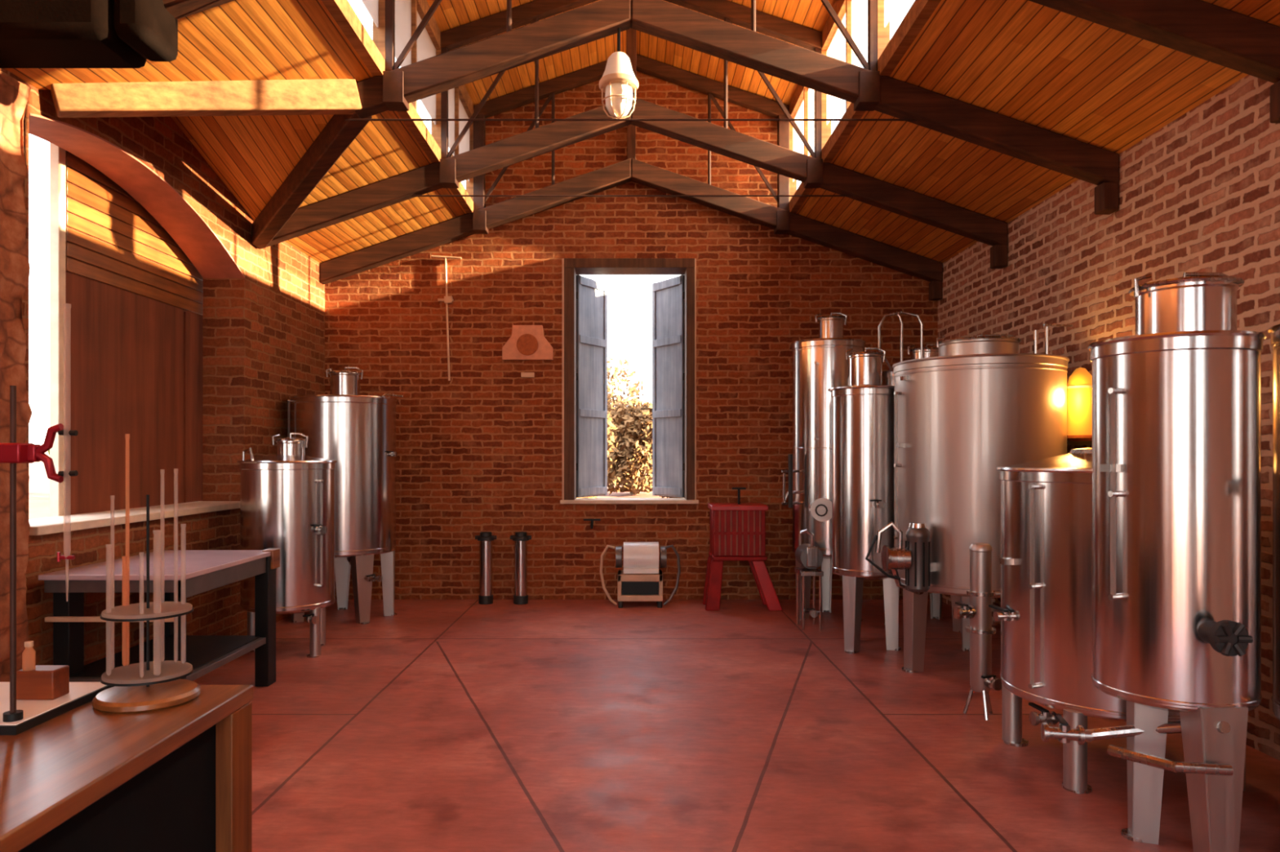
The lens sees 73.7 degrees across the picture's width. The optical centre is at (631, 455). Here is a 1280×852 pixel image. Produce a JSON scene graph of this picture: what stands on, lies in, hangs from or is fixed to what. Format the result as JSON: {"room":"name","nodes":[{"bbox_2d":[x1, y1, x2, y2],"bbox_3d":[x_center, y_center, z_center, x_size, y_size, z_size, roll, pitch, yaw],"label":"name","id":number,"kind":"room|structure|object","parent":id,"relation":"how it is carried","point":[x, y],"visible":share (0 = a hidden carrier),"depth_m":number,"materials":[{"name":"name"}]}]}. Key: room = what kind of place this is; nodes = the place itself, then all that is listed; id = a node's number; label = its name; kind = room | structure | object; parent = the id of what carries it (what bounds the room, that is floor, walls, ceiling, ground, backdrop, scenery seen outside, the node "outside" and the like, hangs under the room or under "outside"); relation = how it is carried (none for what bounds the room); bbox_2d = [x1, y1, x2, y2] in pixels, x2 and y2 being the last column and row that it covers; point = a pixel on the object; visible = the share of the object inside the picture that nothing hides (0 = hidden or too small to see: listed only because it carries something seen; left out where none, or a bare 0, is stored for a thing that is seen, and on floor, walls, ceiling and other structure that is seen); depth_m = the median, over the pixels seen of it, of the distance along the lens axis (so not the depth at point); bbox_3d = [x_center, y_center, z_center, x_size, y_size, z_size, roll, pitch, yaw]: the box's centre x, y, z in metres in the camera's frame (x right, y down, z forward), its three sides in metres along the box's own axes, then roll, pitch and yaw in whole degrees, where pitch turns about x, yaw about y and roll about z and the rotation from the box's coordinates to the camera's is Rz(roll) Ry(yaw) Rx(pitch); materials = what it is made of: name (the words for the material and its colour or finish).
{"room":"processing plant","nodes":[
{"label":"processing plant","id":0,"kind":"room"},
{"bbox_2d":[0,68,324,665],"bbox_3d":[-3.465,-0.475,3.780,0.350,4.050,10.760,0,0,0],"label":"wall","id":1,"kind":"structure","parent":0,"point":[264,331],"depth_m":7.20,"materials":[{"name":"brick"}]},
{"bbox_2d":[49,142,203,517],"bbox_3d":[-3.698,-0.860,6.425,0.064,2.560,1.950,0,0,0],"label":"shutter","id":2,"kind":"object","parent":1,"relation":"attached to","point":[126,300],"visible":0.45,"depth_m":6.09,"materials":[{"name":"wood"}]},
{"bbox_2d":[28,501,239,535],"bbox_3d":[-3.455,0.415,5.955,0.430,0.050,2.590,0,0,0],"label":"window sill","id":3,"kind":"structure","parent":1,"relation":"attached to","point":[52,525],"depth_m":5.61,"materials":[{"name":"stone"}]},
{"bbox_2d":[28,112,244,278],"bbox_3d":[-3.462,-1.739,5.955,0.356,0.471,2.590,0,0,0],"label":"trim","id":4,"kind":"structure","parent":1,"relation":"attached to","point":[203,248],"depth_m":6.14,"materials":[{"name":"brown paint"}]},
{"bbox_2d":[324,71,937,599],"bbox_3d":[0.000,-1.358,9.335,7.280,5.816,0.350,0,0,0],"label":"wall","id":5,"kind":"structure","parent":0,"point":[479,450],"depth_m":9.16,"materials":[{"name":"brick"}]},
{"bbox_2d":[431,255,461,380],"bbox_3d":[-1.980,-1.471,9.137,0.322,1.342,0.045,0,0,0],"label":"conduit","id":6,"kind":"object","parent":5,"relation":"attached to","point":[447,300],"visible":1,"depth_m":9.13,"materials":[{"name":"metal"}]},
{"bbox_2d":[502,324,552,359],"bbox_3d":[-1.110,-1.205,9.130,0.540,0.370,0.060,0,0,0],"label":"wall plaque","id":7,"kind":"object","parent":5,"relation":"attached to","point":[526,342],"visible":1,"depth_m":9.12,"materials":[{"name":"ceramic"}]},
{"bbox_2d":[520,372,534,377],"bbox_3d":[-1.110,-0.860,9.145,0.140,0.050,0.030,0,0,0],"label":"wall label","id":8,"kind":"object","parent":5,"relation":"attached to","point":[522,374],"visible":1,"depth_m":9.13,"materials":[{"name":"beige paint"}]},
{"bbox_2d":[583,519,600,528],"bbox_3d":[-0.420,0.730,9.111,0.170,0.100,0.100,0,0,-27],"label":"tap","id":9,"kind":"object","parent":5,"relation":"attached to","point":[591,520],"visible":1,"depth_m":9.10,"materials":[{"name":"black metal"}]},
{"bbox_2d":[560,257,698,503],"bbox_3d":[-0.020,-0.795,9.330,1.480,2.630,0.440,0,0,0],"label":"window","id":10,"kind":"structure","parent":5,"relation":"in","point":[571,267],"depth_m":9.14,"materials":[{"name":"brown wood"}]},
{"bbox_2d":[576,275,607,497],"bbox_3d":[-0.468,-0.765,9.702,0.096,2.470,0.582,0,0,32],"label":"window shutter","id":11,"kind":"object","parent":10,"relation":"attached to","point":[591,294],"visible":0.81,"depth_m":9.68,"materials":[{"name":"blue paint"}]},
{"bbox_2d":[652,275,684,497],"bbox_3d":[0.441,-0.765,9.702,0.096,2.470,0.591,0,0,-34],"label":"window shutter","id":12,"kind":"object","parent":10,"relation":"attached to","point":[668,295],"visible":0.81,"depth_m":9.67,"materials":[{"name":"blue paint"}]},
{"bbox_2d":[4,0,1279,263],"bbox_3d":[-0.205,-3.122,3.780,7.890,2.488,11.460,0,0,0],"label":"ceiling","id":13,"kind":"structure","parent":0,"point":[1082,80],"depth_m":5.74,"materials":[{"name":"brown wood"}]},
{"bbox_2d":[49,79,361,117],"bbox_3d":[-2.550,-2.218,5.275,1.740,0.604,0.130,0,0,-36],"label":"beam","id":14,"kind":"structure","parent":13,"relation":"attached to","point":[294,96],"depth_m":5.18,"materials":[{"name":"wood"}]},
{"bbox_2d":[251,112,372,247],"bbox_3d":[-2.555,-2.158,6.655,0.130,0.665,2.203,0,0,-41],"label":"beam","id":15,"kind":"structure","parent":13,"relation":"attached to","point":[338,134],"depth_m":6.52,"materials":[{"name":"brown wood"}]},
{"bbox_2d":[321,0,473,213],"bbox_3d":[-1.708,-3.131,3.780,0.084,1.157,11.460,0,0,0],"label":"window","id":16,"kind":"structure","parent":13,"relation":"attached to","point":[409,14],"depth_m":6.65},
{"bbox_2d":[255,0,1007,268],"bbox_3d":[0.000,-2.955,7.500,6.570,2.609,0.154,0,0,0],"label":"roof truss","id":17,"kind":"object","parent":13,"relation":"attached to","point":[447,173],"visible":0.89,"depth_m":7.44,"materials":[{"name":"wood"}]},
{"bbox_2d":[320,53,942,300],"bbox_3d":[0.000,-2.955,9.060,6.570,2.609,0.164,0,0,0],"label":"roof truss","id":18,"kind":"object","parent":13,"relation":"attached to","point":[482,219],"visible":0.81,"depth_m":8.99,"materials":[{"name":"wood"}]},
{"bbox_2d":[162,0,1279,123],"bbox_3d":[0.472,-2.955,4.190,5.625,2.609,0.154,0,0,0],"label":"roof truss","id":19,"kind":"object","parent":13,"relation":"attached to","point":[1199,28],"visible":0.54,"depth_m":4.13,"materials":[{"name":"wood"}]},
{"bbox_2d":[344,0,1119,214],"bbox_3d":[0.670,-2.955,5.800,5.230,2.609,0.154,0,0,0],"label":"roof truss","id":20,"kind":"object","parent":13,"relation":"attached to","point":[397,87],"visible":1,"depth_m":5.74,"materials":[{"name":"wood"}]},
{"bbox_2d":[599,27,638,119],"bbox_3d":[-0.085,-2.615,5.800,0.270,0.669,0.270,0,0,0],"label":"pendant lamp","id":21,"kind":"object","parent":20,"relation":"hanging from","point":[618,82],"visible":1,"depth_m":5.72,"materials":[{"name":"white glass"}]},
{"bbox_2d":[788,0,941,213],"bbox_3d":[1.708,-3.131,3.780,0.084,1.157,11.460,0,0,0],"label":"window","id":22,"kind":"structure","parent":13,"relation":"attached to","point":[890,52],"depth_m":6.66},
{"bbox_2d":[192,600,1279,851],"bbox_3d":[0.000,1.610,3.705,8.400,0.120,11.610,0,0,0],"label":"floor","id":23,"kind":"structure","parent":0,"point":[432,726],"depth_m":4.53,"materials":[{"name":"red concrete"}]},
{"bbox_2d":[0,73,32,682],"bbox_3d":[-3.229,-0.177,3.877,0.231,3.539,1.232,0,0,0],"label":"stone pier","id":24,"kind":"object","parent":23,"relation":"on","point":[15,268],"visible":0.77,"depth_m":4.37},
{"bbox_2d":[0,0,177,68],"bbox_3d":[-2.770,-2.228,4.140,1.020,0.565,0.400,0,0,0],"label":"beam","id":25,"kind":"structure","parent":24,"relation":"on","point":[34,33],"depth_m":4.02,"materials":[{"name":"brown wood"}]},
{"bbox_2d":[0,684,253,851],"bbox_3d":[-1.710,1.100,1.510,1.280,0.900,1.820,0,0,0],"label":"bench","id":26,"kind":"object","parent":23,"relation":"on","point":[85,778],"visible":0.93,"depth_m":1.98,"materials":[{"name":"brown wood"}]},
{"bbox_2d":[0,385,115,735],"bbox_3d":[-1.630,0.242,2.173,0.600,0.815,0.384,0,0,0],"label":"stand","id":27,"kind":"object","parent":26,"relation":"on","point":[16,717],"visible":0.95,"depth_m":2.03,"materials":[{"name":"red metal"}]},
{"bbox_2d":[16,665,69,700],"bbox_3d":[-1.529,0.591,2.217,0.098,0.075,0.065,0,0,0],"label":"wooden block","id":28,"kind":"object","parent":27,"relation":"on","point":[45,682],"visible":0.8,"depth_m":2.19,"materials":[{"name":"brown wood"}]},
{"bbox_2d":[22,640,35,671],"bbox_3d":[-1.553,0.517,2.200,0.028,0.072,0.028,0,0,0],"label":"vial","id":29,"kind":"object","parent":28,"relation":"on","point":[28,655],"visible":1,"depth_m":2.19,"materials":[{"name":"orange glass"}]},
{"bbox_2d":[57,551,75,562],"bbox_3d":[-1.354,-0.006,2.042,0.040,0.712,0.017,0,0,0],"label":"stopcock","id":30,"kind":"object","parent":27,"relation":"attached to","point":[60,557],"visible":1,"depth_m":2.04,"materials":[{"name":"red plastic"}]},
{"bbox_2d":[92,494,200,713],"bbox_3d":[-1.283,0.378,2.265,0.250,0.545,0.250,0,0,0],"label":"stand","id":31,"kind":"object","parent":26,"relation":"on","point":[148,695],"visible":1,"depth_m":2.23,"materials":[{"name":"brown wood"}]},
{"bbox_2d":[121,555,127,666],"bbox_3d":[-1.368,0.421,2.303,0.012,0.297,0.012,0,0,0],"label":"tube","id":32,"kind":"object","parent":31,"relation":"on","point":[123,557],"visible":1,"depth_m":2.30,"materials":[{"name":"glass"}]},
{"bbox_2d":[124,434,129,665],"bbox_3d":[-1.364,0.256,2.309,0.011,0.627,0.010,0,0,0],"label":"tube","id":33,"kind":"object","parent":31,"relation":"on","point":[126,436],"visible":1,"depth_m":2.31,"materials":[{"name":"glass"}]},
{"bbox_2d":[38,548,279,686],"bbox_3d":[-2.817,1.095,5.250,0.805,0.910,1.240,0,0,0],"label":"worktable","id":34,"kind":"object","parent":23,"relation":"on","point":[175,575],"visible":0.79,"depth_m":4.97,"materials":[{"name":"laminate"}]},
{"bbox_2d":[69,635,259,677],"bbox_3d":[-2.822,1.222,5.220,0.675,0.015,1.060,0,0,0],"label":"shelf","id":35,"kind":"object","parent":34,"relation":"attached to","point":[202,651],"depth_m":5.15,"materials":[{"name":"black metal"}]},
{"bbox_2d":[236,432,337,657],"bbox_3d":[-2.698,0.686,6.720,0.743,1.728,0.738,0,0,0],"label":"tank","id":36,"kind":"object","parent":23,"relation":"on","point":[287,498],"visible":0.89,"depth_m":6.45,"materials":[{"name":"silver metal"}]},
{"bbox_2d":[286,367,403,624],"bbox_3d":[-2.715,0.356,8.200,1.102,2.388,1.002,0,0,0],"label":"tank","id":37,"kind":"object","parent":23,"relation":"on","point":[355,430],"visible":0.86,"depth_m":7.84,"materials":[{"name":"silver metal"}]},
{"bbox_2d":[475,532,497,604],"bbox_3d":[-1.520,1.177,8.920,0.196,0.745,0.175,0,0,-40],"label":"water filter","id":38,"kind":"object","parent":23,"relation":"on","point":[485,597],"visible":1,"depth_m":8.86,"materials":[{"name":"silver plastic"}]},
{"bbox_2d":[510,532,531,604],"bbox_3d":[-1.155,1.177,8.920,0.196,0.745,0.175,0,0,-40],"label":"water filter","id":39,"kind":"object","parent":23,"relation":"on","point":[520,539],"visible":1,"depth_m":8.86,"materials":[{"name":"silver plastic"}]},
{"bbox_2d":[600,542,680,608],"bbox_3d":[0.090,1.223,8.800,0.828,0.654,0.340,0,0,0],"label":"pump","id":40,"kind":"object","parent":23,"relation":"on","point":[641,580],"visible":1,"depth_m":8.66,"materials":[{"name":"beige paint"}]},
{"bbox_2d":[623,568,658,573],"bbox_3d":[0.100,1.175,8.765,0.360,0.050,0.270,0,0,0],"label":"tray","id":41,"kind":"object","parent":40,"relation":"on","point":[626,571],"depth_m":8.63,"materials":[{"name":"white"}]},
{"bbox_2d":[702,487,782,610],"bbox_3d":[1.124,0.940,8.700,0.765,1.220,0.480,0,0,0],"label":"press","id":42,"kind":"object","parent":23,"relation":"on","point":[738,532],"visible":1,"depth_m":8.50,"materials":[{"name":"red paint"}]},
{"bbox_2d":[794,528,823,630],"bbox_3d":[1.599,1.102,7.651,0.202,0.897,0.378,0,0,0],"label":"cart","id":43,"kind":"object","parent":23,"relation":"on","point":[810,557],"visible":1,"depth_m":7.55,"materials":[{"name":"silver metal"}]},
{"bbox_2d":[794,567,823,576],"bbox_3d":[1.600,1.050,7.690,0.200,0.040,0.300,0,0,0],"label":"tray","id":44,"kind":"object","parent":43,"relation":"on","point":[802,571],"depth_m":7.56,"materials":[{"name":"silver metal"}]},
{"bbox_2d":[781,312,866,622],"bbox_3d":[1.849,0.091,8.127,0.702,2.918,0.830,0,0,35],"label":"tank","id":45,"kind":"object","parent":23,"relation":"on","point":[820,365],"visible":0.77,"depth_m":7.93,"materials":[{"name":"silver metal"}]},
{"bbox_2d":[827,347,901,653],"bbox_3d":[1.885,0.341,6.870,0.592,2.418,0.592,0,0,43],"label":"tank","id":46,"kind":"object","parent":23,"relation":"on","point":[863,411],"visible":0.82,"depth_m":6.66,"materials":[{"name":"silver metal"}]},
{"bbox_2d":[877,311,961,632],"bbox_3d":[2.720,0.126,7.800,0.832,2.847,0.832,0,0,29],"label":"tank","id":47,"kind":"object","parent":23,"relation":"on","point":[935,599],"visible":0.2,"depth_m":7.67,"materials":[{"name":"silver metal"}]},
{"bbox_2d":[865,324,1072,672],"bbox_3d":[2.386,0.307,6.270,1.561,2.486,1.202,0,0,0],"label":"tank","id":48,"kind":"object","parent":23,"relation":"on","point":[967,411],"visible":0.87,"depth_m":5.80,"materials":[{"name":"silver metal"}]},
{"bbox_2d":[952,542,1001,720],"bbox_3d":[2.089,1.036,5.051,0.346,1.033,0.217,0,0,23],"label":"housing","id":49,"kind":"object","parent":23,"relation":"on","point":[980,592],"depth_m":5.03,"materials":[{"name":"silver metal"}]},
{"bbox_2d":[988,447,1245,794],"bbox_3d":[2.397,0.734,4.280,1.134,1.632,1.088,0,0,0],"label":"tank","id":50,"kind":"object","parent":23,"relation":"on","point":[1045,616],"visible":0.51,"depth_m":4.03,"materials":[{"name":"silver metal"}]},
{"bbox_2d":[1040,272,1266,851],"bbox_3d":[2.125,0.411,3.426,0.660,2.278,0.717,0,0,-42],"label":"tank","id":51,"kind":"object","parent":23,"relation":"on","point":[1176,402],"visible":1,"depth_m":3.19,"materials":[{"name":"silver metal"}]},
{"bbox_2d":[1267,324,1279,720],"bbox_3d":[2.717,0.406,3.121,0.638,2.288,0.632,0,0,17],"label":"tank","id":52,"kind":"object","parent":23,"relation":"on","point":[1274,331],"visible":1,"depth_m":3.23,"materials":[{"name":"silver metal"}]},
{"bbox_2d":[937,75,1279,760],"bbox_3d":[3.465,-0.240,3.780,0.350,3.580,10.760,0,0,0],"label":"wall","id":53,"kind":"structure","parent":0,"point":[1200,193],"depth_m":5.36,"materials":[{"name":"brick"}]},
{"bbox_2d":[1066,367,1092,441],"bbox_3d":[3.180,-0.360,6.020,0.220,0.520,0.200,0,0,0],"label":"wall lantern","id":54,"kind":"object","parent":53,"relation":"attached to","point":[1079,385],"visible":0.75,"depth_m":5.95,"materials":[{"name":"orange glass"}]},
{"label":"outside","id":55,"kind":"structure","parent":0,"visible":0},
{"bbox_2d":[28,450,666,519],"bbox_3d":[0.000,0.332,25.000,90.000,2.755,100.000,0,0,0],"label":"ground","id":56,"kind":"structure","parent":55,"point":[38,482],"depth_m":17.62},
{"bbox_2d":[581,411,617,497],"bbox_3d":[-1.009,0.075,14.988,1.566,1.901,1.561,0,0,0],"label":"dry bush","id":57,"kind":"object","parent":56,"relation":"on","point":[611,437],"visible":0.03,"depth_m":14.58,"materials":[{"name":"beige plant"}]},
{"bbox_2d":[607,355,643,472],"bbox_3d":[-0.531,-0.819,21.345,1.866,3.298,2.312,0,0,-18],"label":"dry bush","id":58,"kind":"object","parent":56,"relation":"on","point":[611,400],"visible":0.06,"depth_m":20.79,"materials":[{"name":"beige plant"}]},
{"bbox_2d":[607,396,652,494],"bbox_3d":[0.043,-0.120,17.193,1.756,2.160,1.713,0,0,0],"label":"dry bush","id":59,"kind":"object","parent":56,"relation":"on","point":[632,453],"visible":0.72,"depth_m":16.73,"materials":[{"name":"beige plant"}]},
{"bbox_2d":[659,496,679,497],"bbox_3d":[1.329,-0.174,15.616,1.741,2.361,1.579,0,0,0],"label":"dry bush","id":60,"kind":"object","parent":56,"relation":"on","point":[660,496],"visible":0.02,"depth_m":15.78,"materials":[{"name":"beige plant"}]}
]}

